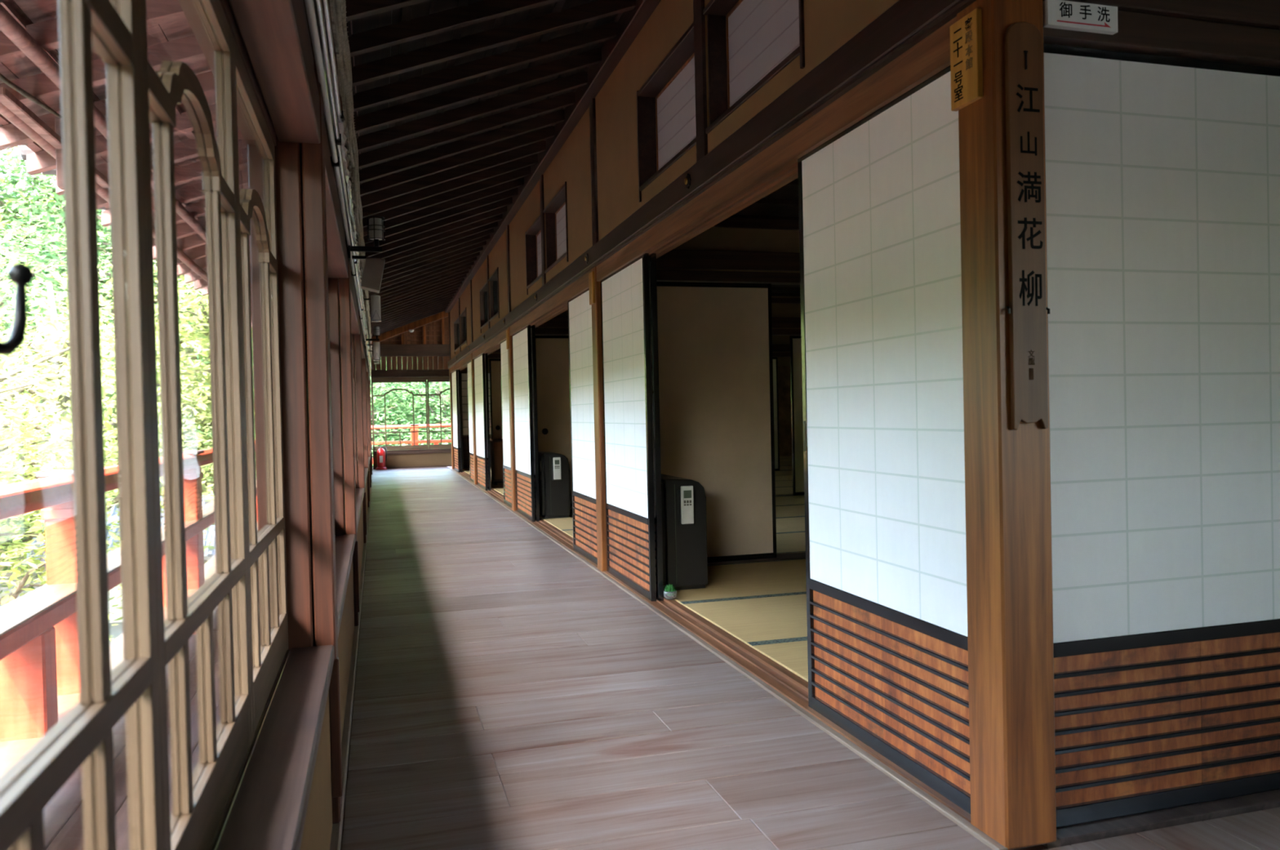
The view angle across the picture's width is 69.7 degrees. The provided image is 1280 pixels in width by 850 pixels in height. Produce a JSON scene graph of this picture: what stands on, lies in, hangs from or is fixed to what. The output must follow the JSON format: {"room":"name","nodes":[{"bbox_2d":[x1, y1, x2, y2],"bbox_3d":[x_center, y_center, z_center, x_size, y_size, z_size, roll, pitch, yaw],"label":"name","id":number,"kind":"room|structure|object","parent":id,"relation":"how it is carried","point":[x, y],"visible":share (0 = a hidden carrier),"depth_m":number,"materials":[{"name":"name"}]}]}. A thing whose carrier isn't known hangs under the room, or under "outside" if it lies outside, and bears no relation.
{"room":"house of worship","nodes":[
{"label":"house of worship","id":0,"kind":"room"},
{"bbox_2d":[43,606,220,849],"bbox_3d":[-3.097,1.153,8.484,0.838,0.202,26.000,-2,1,-16],"label":"deck","id":1,"kind":"object","parent":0,"point":[64,815],"depth_m":2.77,"materials":[{"name":"brown wood"}]},
{"bbox_2d":[0,440,257,776],"bbox_3d":[-3.401,0.586,8.445,0.150,0.950,25.900,-2,1,-16],"label":"railing","id":2,"kind":"object","parent":1,"relation":"on","point":[39,676],"visible":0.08,"depth_m":2.72,"materials":[{"name":"red wood"}]},
{"bbox_2d":[0,0,635,337],"bbox_3d":[-2.092,-1.663,7.503,3.025,1.432,23.800,-2,1,-16],"label":"ceiling","id":3,"kind":"structure","parent":0,"point":[455,102],"depth_m":4.87,"materials":[{"name":"brown wood"}]},
{"bbox_2d":[0,73,61,117],"bbox_3d":[-2.001,-1.100,2.832,0.035,0.110,1.361,-2,1,-16],"label":"rafter","id":4,"kind":"object","parent":3,"relation":"attached to","point":[4,79],"visible":0.84,"depth_m":3.13,"materials":[{"name":"brown wood"}]},
{"bbox_2d":[329,0,355,177],"bbox_3d":[-1.049,-1.324,3.252,0.031,0.404,2.153,-2,1,-16],"label":"blind","id":5,"kind":"object","parent":3,"relation":"hanging from","point":[338,7],"visible":0.94,"depth_m":3.20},
{"bbox_2d":[351,104,364,274],"bbox_3d":[-1.751,-1.341,5.714,0.031,0.407,2.932,-2,1,-16],"label":"blind","id":6,"kind":"object","parent":3,"relation":"hanging from","point":[356,197],"visible":0.8,"depth_m":5.20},
{"bbox_2d":[299,0,373,849],"bbox_3d":[-2.213,-0.259,7.062,0.154,2.623,22.800,-2,1,-16],"label":"wall","id":7,"kind":"structure","parent":0,"point":[319,833],"depth_m":2.62,"materials":[{"name":"paint"}]},
{"bbox_2d":[0,0,164,849],"bbox_3d":[-0.396,-0.054,0.597,0.047,1.180,0.646,-2,1,-16],"label":"window","id":8,"kind":"structure","parent":7,"relation":"in","point":[83,736],"depth_m":0.75,"materials":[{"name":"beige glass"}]},
{"bbox_2d":[138,0,252,849],"bbox_3d":[-0.584,-0.059,1.216,0.024,1.180,0.646,-2,1,-16],"label":"window","id":9,"kind":"structure","parent":7,"relation":"in","point":[200,797],"depth_m":1.20,"materials":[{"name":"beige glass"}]},
{"bbox_2d":[177,0,320,146],"bbox_3d":[-0.568,-0.749,1.216,0.162,0.210,1.938,-2,1,-16],"label":"trim","id":10,"kind":"structure","parent":7,"relation":"attached to","point":[272,38],"depth_m":1.67,"materials":[{"name":"wood"}]},
{"bbox_2d":[232,35,288,739],"bbox_3d":[-0.762,-0.063,1.838,0.024,1.180,0.646,-2,1,-16],"label":"window","id":11,"kind":"structure","parent":7,"relation":"in","point":[256,203],"depth_m":1.84,"materials":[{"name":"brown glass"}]},
{"bbox_2d":[208,644,334,849],"bbox_3d":[-0.539,0.548,1.233,0.162,0.035,1.938,-2,1,-16],"label":"window sill","id":12,"kind":"structure","parent":7,"relation":"attached to","point":[266,807],"depth_m":1.44,"materials":[{"name":"brown wood"}]},
{"bbox_2d":[250,40,342,823],"bbox_3d":[-0.833,-0.211,2.212,0.171,2.599,0.126,-2,1,-16],"label":"wooden post","id":13,"kind":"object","parent":7,"relation":"attached to","point":[300,167],"depth_m":2.17,"materials":[{"name":"brown wood"}]},
{"bbox_2d":[323,114,348,278],"bbox_3d":[-1.148,-0.764,3.249,0.162,0.210,2.048,-2,1,-16],"label":"trim","id":14,"kind":"structure","parent":7,"relation":"attached to","point":[337,253],"depth_m":3.25,"materials":[{"name":"wood"}]},
{"bbox_2d":[304,0,371,375],"bbox_3d":[-2.076,-0.847,6.811,0.025,0.024,21.450,-2,1,-16],"label":"conduit pipe","id":15,"kind":"object","parent":7,"relation":"attached to","point":[309,5],"visible":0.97,"depth_m":2.47,"materials":[{"name":"white plastic"}]},
{"bbox_2d":[313,0,371,372],"bbox_3d":[-2.071,-0.917,6.812,0.027,0.028,21.450,-2,1,-16],"label":"conduit pipe","id":16,"kind":"object","parent":7,"relation":"attached to","point":[318,7],"visible":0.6,"depth_m":2.60,"materials":[{"name":"metal"}]},
{"bbox_2d":[328,96,359,626],"bbox_3d":[-1.429,-0.227,4.298,0.171,2.599,0.126,-2,1,-16],"label":"trim","id":17,"kind":"structure","parent":7,"relation":"attached to","point":[344,460],"depth_m":4.26,"materials":[{"name":"brown wood"}]},
{"bbox_2d":[334,533,355,635],"bbox_3d":[-1.119,0.533,3.267,0.162,0.035,2.048,-2,1,-16],"label":"trim","id":18,"kind":"structure","parent":7,"relation":"attached to","point":[344,544],"depth_m":3.38,"materials":[{"name":"brown wood"}]},
{"bbox_2d":[321,0,371,368],"bbox_3d":[-2.066,-0.987,6.813,0.029,0.032,21.450,-2,1,-16],"label":"conduit pipe","id":19,"kind":"object","parent":7,"relation":"attached to","point":[326,4],"visible":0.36,"depth_m":2.41,"materials":[{"name":"metal"}]},
{"bbox_2d":[337,115,369,348],"bbox_3d":[-2.241,-0.982,7.434,0.038,0.063,9.542,-2,1,-16],"label":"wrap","id":20,"kind":"object","parent":19,"relation":"attached to","point":[341,122],"visible":0.5,"depth_m":3.57,"materials":[{"name":"plastic"}]},
{"bbox_2d":[338,261,359,333],"bbox_3d":[-1.851,-0.782,5.711,0.162,0.210,2.828,-2,1,-16],"label":"trim","id":21,"kind":"structure","parent":7,"relation":"attached to","point":[355,321],"depth_m":5.79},
{"bbox_2d":[344,487,364,534],"bbox_3d":[-1.821,0.515,5.729,0.162,0.035,2.828,-2,1,-16],"label":"trim","id":22,"kind":"structure","parent":7,"relation":"attached to","point":[359,491],"depth_m":5.87,"materials":[{"name":"brown wood"}]},
{"bbox_2d":[351,224,366,542],"bbox_3d":[-2.238,-0.247,7.135,0.171,2.599,0.126,-2,1,-16],"label":"trim","id":23,"kind":"structure","parent":7,"relation":"attached to","point":[356,338],"depth_m":7.10,"materials":[{"name":"brown wood"}]},
{"bbox_2d":[361,295,369,506],"bbox_3d":[-3.055,-0.268,10.001,0.171,2.599,0.126,-2,1,-16],"label":"trim","id":24,"kind":"structure","parent":7,"relation":"attached to","point":[363,360],"depth_m":9.97,"materials":[{"name":"brown wood"}]},
{"bbox_2d":[347,215,385,261],"bbox_3d":[-1.266,-0.864,4.260,0.165,0.198,0.080,-2,1,-16],"label":"lamp","id":25,"kind":"object","parent":7,"relation":"attached to","point":[375,225],"visible":1,"depth_m":4.25,"materials":[{"name":"black metal"}]},
{"bbox_2d":[351,255,385,293],"bbox_3d":[-1.285,-0.716,4.358,0.149,0.167,0.103,-2,1,-16],"label":"wall speaker","id":26,"kind":"object","parent":7,"relation":"attached to","point":[373,270],"visible":1,"depth_m":4.32,"materials":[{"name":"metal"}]},
{"bbox_2d":[361,257,383,288],"bbox_3d":[-1.254,-0.711,4.315,0.102,0.141,0.002,-2,1,-16],"label":"grille","id":27,"kind":"object","parent":26,"relation":"attached to","point":[373,269],"depth_m":4.31,"materials":[{"name":"metal"}]},
{"bbox_2d":[365,316,371,487],"bbox_3d":[-3.878,-0.289,12.886,0.171,2.599,0.126,-2,1,-16],"label":"trim","id":28,"kind":"structure","parent":7,"relation":"attached to","point":[366,373],"depth_m":12.85,"materials":[{"name":"brown wood"}]},
{"bbox_2d":[363,294,381,322],"bbox_3d":[-2.106,-0.913,7.190,0.158,0.208,0.084,-2,1,-16],"label":"lamp","id":29,"kind":"object","parent":7,"relation":"attached to","point":[375,300],"visible":0.97,"depth_m":7.17,"materials":[{"name":"black metal"}]},
{"bbox_2d":[369,311,451,469],"bbox_3d":[-3.854,-0.860,17.925,2.860,3.400,1.200,-2,1,-16],"label":"wall","id":30,"kind":"structure","parent":0,"point":[428,344],"depth_m":18.26,"materials":[{"name":"brown paint"}]},
{"bbox_2d":[371,379,428,450],"bbox_3d":[-4.757,-0.196,18.225,1.065,1.385,0.024,-2,1,-16],"label":"window","id":31,"kind":"structure","parent":30,"relation":"in","point":[407,446],"depth_m":18.22,"materials":[{"name":"brown wood"}]},
{"bbox_2d":[426,379,451,448],"bbox_3d":[-3.728,-0.223,18.519,1.065,1.385,0.024,-2,1,-16],"label":"window","id":32,"kind":"structure","parent":30,"relation":"in","point":[434,446],"depth_m":18.42,"materials":[{"name":"brown wood"}]},
{"bbox_2d":[459,356,791,467],"bbox_3d":[2.149,-0.346,10.802,7.130,2.300,16.000,-2,1,-16],"label":"wall","id":33,"kind":"structure","parent":0,"point":[784,362],"depth_m":19.11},
{"bbox_2d":[457,369,462,471],"bbox_3d":[-3.328,-0.075,16.799,0.032,1.822,1.035,-2,1,-16],"label":"door","id":34,"kind":"structure","parent":33,"relation":"in","point":[459,372],"depth_m":16.30,"materials":[{"name":"paint"}]},
{"bbox_2d":[460,372,491,468],"bbox_3d":[-2.707,-0.103,17.334,1.302,1.800,0.024,-2,1,-16],"label":"door","id":35,"kind":"structure","parent":33,"relation":"in","point":[464,377],"depth_m":17.18,"materials":[{"name":"wood"}]},
{"bbox_2d":[484,353,491,490],"bbox_3d":[-2.169,-0.045,12.739,0.032,1.822,1.130,-2,1,-16],"label":"door","id":36,"kind":"structure","parent":33,"relation":"in","point":[486,354],"depth_m":12.20,"materials":[{"name":"paint"}]},
{"bbox_2d":[471,328,507,359],"bbox_3d":[-1.840,-0.988,11.457,0.127,0.100,3.783,-2,1,-16],"label":"trim","id":37,"kind":"structure","parent":33,"relation":"attached to","point":[494,344],"depth_m":11.25,"materials":[{"name":"brown wood"}]},
{"bbox_2d":[488,358,503,482],"bbox_3d":[-1.721,-0.070,13.465,0.925,1.800,0.026,-2,1,-16],"label":"door","id":38,"kind":"structure","parent":33,"relation":"in","point":[494,363],"depth_m":13.35,"materials":[{"name":"wood"}]},
{"bbox_2d":[530,324,539,521],"bbox_3d":[-1.108,-0.018,9.017,0.032,1.822,1.030,-2,1,-16],"label":"door","id":39,"kind":"structure","parent":33,"relation":"in","point":[532,327],"depth_m":8.53,"materials":[{"name":"paint"}]},
{"bbox_2d":[509,270,591,335],"bbox_3d":[-0.766,-0.961,7.692,0.127,0.100,3.773,-2,1,-16],"label":"trim","id":40,"kind":"structure","parent":33,"relation":"attached to","point":[557,304],"depth_m":7.32,"materials":[{"name":"brown wood"}]},
{"bbox_2d":[535,335,572,506],"bbox_3d":[-0.646,-0.042,9.696,0.925,1.800,0.026,-2,1,-16],"label":"door","id":41,"kind":"structure","parent":33,"relation":"in","point":[552,352],"depth_m":9.61,"materials":[{"name":"paper"}]},
{"bbox_2d":[514,510,597,568],"bbox_3d":[-0.724,0.916,7.718,0.128,0.050,3.773,-2,1,-16],"label":"trim","id":42,"kind":"structure","parent":33,"relation":"attached to","point":[557,534],"depth_m":7.56,"materials":[{"name":"brown wood"}]},
{"bbox_2d":[487,335,790,358],"bbox_3d":[1.078,-1.273,14.288,7.030,0.435,0.135,-2,1,-16],"label":"trim","id":43,"kind":"structure","parent":33,"relation":"attached to","point":[780,344],"depth_m":14.57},
{"bbox_2d":[648,253,663,600],"bbox_3d":[-0.043,0.009,5.284,0.032,1.822,0.965,-2,1,-16],"label":"door","id":44,"kind":"structure","parent":33,"relation":"in","point":[652,258],"depth_m":4.82,"materials":[{"name":"paint"}]},
{"bbox_2d":[535,296,801,335],"bbox_3d":[2.154,-1.245,10.518,7.030,0.435,0.135,-2,1,-16],"label":"trim","id":45,"kind":"structure","parent":33,"relation":"attached to","point":[785,310],"depth_m":10.31,"materials":[{"name":"wood"}]},
{"bbox_2d":[657,281,777,562],"bbox_3d":[0.432,-0.015,5.918,0.925,1.800,0.024,-2,1,-16],"label":"door","id":46,"kind":"structure","parent":33,"relation":"in","point":[715,339],"depth_m":5.94,"materials":[{"name":"paper"}]},
{"bbox_2d":[656,217,799,284],"bbox_3d":[3.226,-1.218,6.758,7.030,0.435,0.135,-2,1,-16],"label":"trim","id":47,"kind":"structure","parent":33,"relation":"attached to","point":[733,250],"depth_m":5.98,"materials":[{"name":"wood"}]},
{"bbox_2d":[595,16,956,281],"bbox_3d":[0.298,-0.933,3.963,0.127,0.100,3.709,-2,1,-16],"label":"trim","id":48,"kind":"structure","parent":33,"relation":"attached to","point":[775,166],"depth_m":3.13,"materials":[{"name":"brown wood"}]},
{"bbox_2d":[773,357,779,471],"bbox_3d":[1.737,-0.161,14.452,0.950,1.800,0.024,-2,1,-16],"label":"door","id":49,"kind":"structure","parent":33,"relation":"in","point":[775,359],"depth_m":14.56,"materials":[{"name":"wood"}]},
{"bbox_2d":[603,570,970,822],"bbox_3d":[0.340,0.943,3.989,0.128,0.050,3.709,-2,1,-16],"label":"trim","id":50,"kind":"structure","parent":33,"relation":"attached to","point":[788,683],"depth_m":3.54,"materials":[{"name":"brown wood"}]},
{"bbox_2d":[789,335,804,495],"bbox_3d":[2.156,-0.116,10.496,0.925,1.800,0.024,-2,1,-16],"label":"door","id":51,"kind":"structure","parent":33,"relation":"in","point":[796,375],"depth_m":10.38,"materials":[{"name":"wood"}]},
{"bbox_2d":[1043,0,1118,35],"bbox_3d":[1.007,-0.935,2.101,0.192,0.063,0.017,-2,1,-16],"label":"paper sign","id":52,"kind":"object","parent":33,"relation":"attached to","point":[1057,14],"visible":1,"depth_m":2.09,"materials":[{"name":"paper"}]},
{"bbox_2d":[1042,0,1279,68],"bbox_3d":[2.723,-1.516,2.652,3.834,1.165,0.132,-2,1,-16],"label":"trim","id":53,"kind":"structure","parent":33,"relation":"attached to","point":[1242,32],"depth_m":2.20,"materials":[{"name":"wood"}]},
{"bbox_2d":[1042,789,1279,848],"bbox_3d":[2.778,0.912,2.683,3.834,0.038,0.138,-2,1,-16],"label":"trim","id":54,"kind":"structure","parent":33,"relation":"attached to","point":[1132,824],"depth_m":2.19,"materials":[{"name":"brown wood"}]},
{"bbox_2d":[1043,43,1279,827],"bbox_3d":[1.373,0.019,2.268,0.950,1.822,0.032,-2,1,-16],"label":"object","id":55,"kind":"structure","parent":33,"relation":"in","point":[1162,173],"depth_m":2.23,"materials":[{"name":"paper"}]},
{"bbox_2d":[449,0,898,359],"bbox_3d":[-0.556,-1.548,6.954,0.118,1.070,21.700,-2,1,-16],"label":"wall","id":56,"kind":"structure","parent":0,"point":[828,24],"depth_m":5.17,"materials":[{"name":"paint"}]},
{"bbox_2d":[448,311,453,469],"bbox_3d":[-3.517,-0.684,17.364,0.137,3.050,0.134,-2,1,-16],"label":"trim","id":57,"kind":"structure","parent":56,"relation":"attached to","point":[451,388],"depth_m":17.30,"materials":[{"name":"brown wood"}]},
{"bbox_2d":[451,369,460,472],"bbox_3d":[-3.366,-0.074,16.788,0.032,1.822,1.035,-2,1,-16],"label":"door","id":58,"kind":"structure","parent":56,"relation":"in","point":[455,374],"depth_m":16.62,"materials":[{"name":"paint"}]},
{"bbox_2d":[466,360,474,482],"bbox_3d":[-2.527,-0.052,13.848,0.032,1.822,0.880,-2,1,-16],"label":"door","id":59,"kind":"structure","parent":56,"relation":"in","point":[468,364],"depth_m":13.99,"materials":[{"name":"paint"}]},
{"bbox_2d":[470,280,476,484],"bbox_3d":[-2.370,-0.655,13.345,0.137,3.050,0.134,-2,1,-16],"label":"trim","id":60,"kind":"structure","parent":56,"relation":"attached to","point":[471,304],"depth_m":13.28,"materials":[{"name":"brown wood"}]},
{"bbox_2d":[473,353,488,490],"bbox_3d":[-2.208,-0.044,12.728,0.032,1.822,1.130,-2,1,-16],"label":"door","id":61,"kind":"structure","parent":56,"relation":"in","point":[479,362],"depth_m":12.58,"materials":[{"name":"paint"}]},
{"bbox_2d":[480,281,488,333],"bbox_3d":[-1.943,-1.506,11.789,0.118,0.575,0.880,-2,1,-16],"label":"window","id":62,"kind":"structure","parent":56,"relation":"in","point":[483,291],"depth_m":12.18,"materials":[{"name":"paint"}]},
{"bbox_2d":[488,266,499,321],"bbox_3d":[-1.669,-1.499,10.827,0.118,0.575,0.900,-2,1,-16],"label":"window","id":63,"kind":"structure","parent":56,"relation":"in","point":[494,278],"depth_m":11.23,"materials":[{"name":"paint"}]},
{"bbox_2d":[500,339,511,507],"bbox_3d":[-1.441,-0.024,10.040,0.032,1.822,0.800,-2,1,-16],"label":"door","id":64,"kind":"structure","parent":56,"relation":"in","point":[504,352],"depth_m":10.14,"materials":[{"name":"paint"}]},
{"bbox_2d":[506,225,515,511],"bbox_3d":[-1.295,-0.627,9.575,0.137,3.050,0.134,-2,1,-16],"label":"trim","id":65,"kind":"structure","parent":56,"relation":"attached to","point":[510,349],"depth_m":9.51,"materials":[{"name":"brown wood"}]},
{"bbox_2d":[511,324,535,521],"bbox_3d":[-1.146,-0.017,9.006,0.032,1.822,1.030,-2,1,-16],"label":"door","id":66,"kind":"structure","parent":56,"relation":"in","point":[522,340],"depth_m":8.88,"materials":[{"name":"paint"}]},
{"bbox_2d":[524,214,542,294],"bbox_3d":[-0.874,-1.479,8.039,0.118,0.575,0.840,-2,1,-16],"label":"window","id":67,"kind":"structure","parent":56,"relation":"in","point":[533,235],"depth_m":8.41,"materials":[{"name":"wood"}]},
{"bbox_2d":[539,174,546,285],"bbox_3d":[-0.781,-1.584,7.570,0.052,0.925,0.104,-2,1,-16],"label":"trim","id":68,"kind":"structure","parent":56,"relation":"attached to","point":[541,178],"depth_m":7.53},
{"bbox_2d":[444,0,661,312],"bbox_3d":[-0.646,-2.129,6.950,0.165,0.165,21.750,-2,1,-16],"label":"trim","id":69,"kind":"structure","parent":56,"relation":"attached to","point":[630,23],"depth_m":5.91,"materials":[{"name":"wood"}]},
{"bbox_2d":[542,181,568,273],"bbox_3d":[-0.602,-1.472,7.087,0.118,0.575,0.920,-2,1,-16],"label":"window","id":70,"kind":"structure","parent":56,"relation":"in","point":[556,211],"depth_m":7.38,"materials":[{"name":"paper"}]},
{"bbox_2d":[567,288,597,564],"bbox_3d":[-0.376,0.003,6.306,0.032,1.822,0.865,-2,1,-16],"label":"door","id":71,"kind":"structure","parent":56,"relation":"in","point":[580,309],"depth_m":6.33,"materials":[{"name":"paint"}]},
{"bbox_2d":[589,97,607,572],"bbox_3d":[-0.222,-0.600,5.815,0.137,3.050,0.134,-2,1,-16],"label":"trim","id":72,"kind":"structure","parent":56,"relation":"attached to","point":[596,307],"depth_m":5.75,"materials":[{"name":"brown wood"}]},
{"bbox_2d":[600,253,656,601],"bbox_3d":[-0.081,0.011,5.273,0.032,1.822,0.965,-2,1,-16],"label":"door","id":73,"kind":"structure","parent":56,"relation":"in","point":[625,318],"depth_m":5.16,"materials":[{"name":"paint"}]},
{"bbox_2d":[636,22,696,201],"bbox_3d":[0.169,-1.452,4.385,0.118,0.575,0.910,-2,1,-16],"label":"window","id":74,"kind":"structure","parent":56,"relation":"in","point":[666,101],"depth_m":4.57,"materials":[{"name":"paper"}]},
{"bbox_2d":[693,0,707,162],"bbox_3d":[0.271,-1.557,3.882,0.052,0.925,0.104,-2,1,-16],"label":"trim","id":75,"kind":"structure","parent":56,"relation":"attached to","point":[698,5],"depth_m":3.86,"materials":[{"name":"wood"}]},
{"bbox_2d":[447,0,976,368],"bbox_3d":[-1.434,-1.077,9.724,0.062,0.120,16.016,-2,1,-16],"label":"beam","id":76,"kind":"structure","parent":56,"relation":"attached to","point":[903,25],"depth_m":3.06,"materials":[{"name":"brown wood"}]},
{"bbox_2d":[702,0,804,133],"bbox_3d":[0.448,-1.445,3.406,0.118,0.575,0.905,-2,1,-16],"label":"window","id":77,"kind":"structure","parent":56,"relation":"in","point":[750,42],"depth_m":3.63,"materials":[{"name":"paper"}]},
{"bbox_2d":[797,65,970,813],"bbox_3d":[0.677,0.030,2.614,0.032,1.822,0.905,-2,1,-16],"label":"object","id":78,"kind":"structure","parent":56,"relation":"in","point":[879,199],"depth_m":2.54,"materials":[{"name":"paper"}]},
{"bbox_2d":[950,8,982,111],"bbox_3d":[0.748,-0.835,2.109,0.016,0.198,0.100,-2,1,-16],"label":"plaque","id":79,"kind":"object","parent":56,"relation":"attached to","point":[966,34],"visible":1,"depth_m":2.10,"materials":[{"name":"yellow wood"}]},
{"bbox_2d":[956,0,1056,849],"bbox_3d":[0.833,-0.573,2.117,0.137,3.050,0.134,-2,1,-16],"label":"column","id":80,"kind":"structure","parent":56,"relation":"attached to","point":[1007,470],"depth_m":2.07,"materials":[{"name":"brown wood"}]},
{"bbox_2d":[1004,22,1049,429],"bbox_3d":[0.861,-0.442,2.047,0.110,0.904,0.016,-2,1,-16],"label":"plaque","id":81,"kind":"object","parent":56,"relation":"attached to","point":[1027,308],"visible":1,"depth_m":2.04,"materials":[{"name":"brown wood"}]},
{"bbox_2d":[450,468,1007,849],"bbox_3d":[-1.383,0.909,9.748,0.024,0.038,16.006,-2,1,-16],"label":"trim","id":82,"kind":"structure","parent":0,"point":[938,806],"depth_m":2.88,"materials":[{"name":"brown wood"}]},
{"bbox_2d":[462,455,1042,849],"bbox_3d":[2.136,0.841,10.755,7.039,0.127,15.700,-2,1,-16],"label":"floor","id":83,"kind":"structure","parent":0,"point":[762,603],"depth_m":4.90,"materials":[{"name":"beige wicker"}]},
{"bbox_2d":[489,438,503,484],"bbox_3d":[-1.856,0.513,13.123,0.540,0.645,0.390,-2,1,-16],"label":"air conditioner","id":84,"kind":"object","parent":83,"relation":"on","point":[496,444],"visible":0.33,"depth_m":12.90,"materials":[{"name":"paint"}]},
{"bbox_2d":[537,451,571,518],"bbox_3d":[-0.854,0.566,8.885,0.297,0.612,0.573,-2,1,-16],"label":"air conditioner","id":85,"kind":"object","parent":83,"relation":"on","point":[554,495],"visible":0.8,"depth_m":8.62,"materials":[{"name":"black plastic"}]},
{"bbox_2d":[661,473,707,590],"bbox_3d":[0.177,0.592,5.269,0.297,0.612,0.572,-2,1,-16],"label":"air purifier","id":86,"kind":"object","parent":83,"relation":"on","point":[685,559],"visible":0.66,"depth_m":5.00,"materials":[{"name":"black plastic"}]},
{"bbox_2d":[680,485,693,524],"bbox_3d":[0.256,0.433,4.979,0.068,0.205,0.021,-2,1,-16],"label":"remote control","id":87,"kind":"object","parent":86,"relation":"in","point":[686,491],"visible":1,"depth_m":4.97,"materials":[{"name":"white plastic"}]},
{"bbox_2d":[729,177,800,296],"bbox_3d":[2.123,-1.466,10.786,7.130,0.060,15.800,-2,1,-16],"label":"ceiling","id":88,"kind":"structure","parent":0,"point":[782,203],"depth_m":5.85,"materials":[{"name":"brown wood"}]},
{"bbox_2d":[340,466,1279,849],"bbox_3d":[0.700,0.926,8.630,6.430,0.120,24.200,-2,1,-16],"label":"floor","id":89,"kind":"structure","parent":0,"point":[508,695],"depth_m":2.90,"materials":[{"name":"brown wood"}]},
{"bbox_2d":[375,444,387,470],"bbox_3d":[-5.036,0.631,17.890,0.231,0.475,0.230,-2,1,-16],"label":"fire extinguisher","id":90,"kind":"object","parent":89,"relation":"on","point":[381,459],"visible":1,"depth_m":17.83,"materials":[{"name":"red paint"}]},
{"bbox_3d":[-4.474,0.952,19.610,4.300,0.040,2.156,-2,1,-16],"label":"deck","id":91,"kind":"object","parent":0,"visible":0},
{"bbox_2d":[371,423,451,463],"bbox_3d":[-4.714,0.450,20.497,4.250,0.950,0.150,-2,1,-16],"label":"railing","id":92,"kind":"object","parent":91,"relation":"on","point":[417,441],"visible":0.2,"depth_m":20.35,"materials":[{"name":"red wood"}]},
{"label":"outside","id":93,"kind":"structure","parent":0,"visible":0},
{"bbox_2d":[0,195,408,642],"bbox_3d":[-28.661,-7.262,17.768,135.000,25.548,130.000,-2,1,-16],"label":"ground","id":94,"kind":"structure","parent":93,"point":[116,630],"depth_m":28.84,"materials":[{"name":"plant"}]},
{"bbox_2d":[0,182,62,524],"bbox_3d":[-25.660,-1.543,27.946,15.771,13.741,14.897,-2,1,-22],"label":"tree","id":95,"kind":"object","parent":94,"relation":"on","point":[7,237],"visible":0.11,"depth_m":28.81,"materials":[{"name":"green plant"}]},
{"bbox_2d":[0,146,195,363],"bbox_3d":[-21.929,-11.055,45.405,22.342,19.467,21.104,-2,1,-28],"label":"tree","id":96,"kind":"object","parent":94,"relation":"on","point":[8,152],"visible":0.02,"depth_m":41.27,"materials":[{"name":"green plant"}]},
{"bbox_2d":[0,145,199,373],"bbox_3d":[-26.752,-9.040,42.180,16.737,14.892,16.229,-2,1,-37],"label":"tree","id":97,"kind":"object","parent":94,"relation":"on","point":[32,186],"visible":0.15,"depth_m":39.61,"materials":[{"name":"green plant"}]},
{"bbox_2d":[0,251,208,557],"bbox_3d":[-13.814,0.322,18.318,10.559,8.512,10.391,-1,1,-2],"label":"maple tree","id":98,"kind":"object","parent":94,"relation":"on","point":[25,360],"visible":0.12,"depth_m":17.47,"materials":[{"name":"green plant"}]},
{"bbox_2d":[0,206,209,577],"bbox_3d":[-18.813,-0.729,25.880,11.901,10.921,12.274,-2,1,-37],"label":"tree","id":99,"kind":"object","parent":94,"relation":"on","point":[55,260],"visible":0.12,"depth_m":26.41,"materials":[{"name":"green plant"}]},
{"bbox_2d":[0,150,253,456],"bbox_3d":[-19.422,-4.342,34.913,14.506,12.907,14.065,-1,1,21],"label":"tree","id":100,"kind":"object","parent":94,"relation":"on","point":[47,216],"visible":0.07,"depth_m":33.00,"materials":[{"name":"green plant"}]},
{"bbox_2d":[0,235,255,640],"bbox_3d":[-8.625,0.863,10.640,9.182,7.402,9.035,-2,1,-16],"label":"maple tree","id":101,"kind":"object","parent":94,"relation":"on","point":[9,448],"visible":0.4,"depth_m":11.41,"materials":[{"name":"green plant"}]},
{"bbox_2d":[0,230,256,613],"bbox_3d":[-10.999,0.533,17.814,10.069,7.969,11.384,-1,1,2],"label":"maple tree","id":102,"kind":"object","parent":94,"relation":"on","point":[53,319],"visible":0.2,"depth_m":17.32,"materials":[{"name":"green plant"}]},
{"bbox_2d":[8,231,418,516],"bbox_3d":[-14.344,-0.433,31.015,12.414,11.451,13.142,-2,1,-37],"label":"tree","id":103,"kind":"object","parent":94,"relation":"on","point":[202,319],"visible":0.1,"depth_m":28.75,"materials":[{"name":"green plant"}]},
{"bbox_2d":[182,323,405,488],"bbox_3d":[-10.287,0.519,28.255,8.656,7.943,8.926,-1,1,42],"label":"tree","id":104,"kind":"object","parent":94,"relation":"on","point":[189,344],"visible":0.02,"depth_m":27.33,"materials":[{"name":"green plant"}]},
{"bbox_2d":[211,363,451,488],"bbox_3d":[-7.961,0.892,25.852,8.034,7.148,7.790,-1,1,41],"label":"tree","id":105,"kind":"object","parent":94,"relation":"on","point":[376,412],"visible":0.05,"depth_m":25.89,"materials":[{"name":"green plant"}]},
{"bbox_2d":[255,356,449,479],"bbox_3d":[-8.103,-0.302,30.912,10.600,9.432,10.278,-1,1,38],"label":"tree","id":106,"kind":"object","parent":94,"relation":"on","point":[380,386],"visible":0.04,"depth_m":29.95,"materials":[{"name":"green plant"}]},
{"bbox_2d":[370,360,451,453],"bbox_3d":[-5.723,0.665,28.027,8.369,7.446,8.115,-2,1,-39],"label":"tree","id":107,"kind":"object","parent":94,"relation":"on","point":[446,401],"visible":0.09,"depth_m":27.01,"materials":[{"name":"green plant"}]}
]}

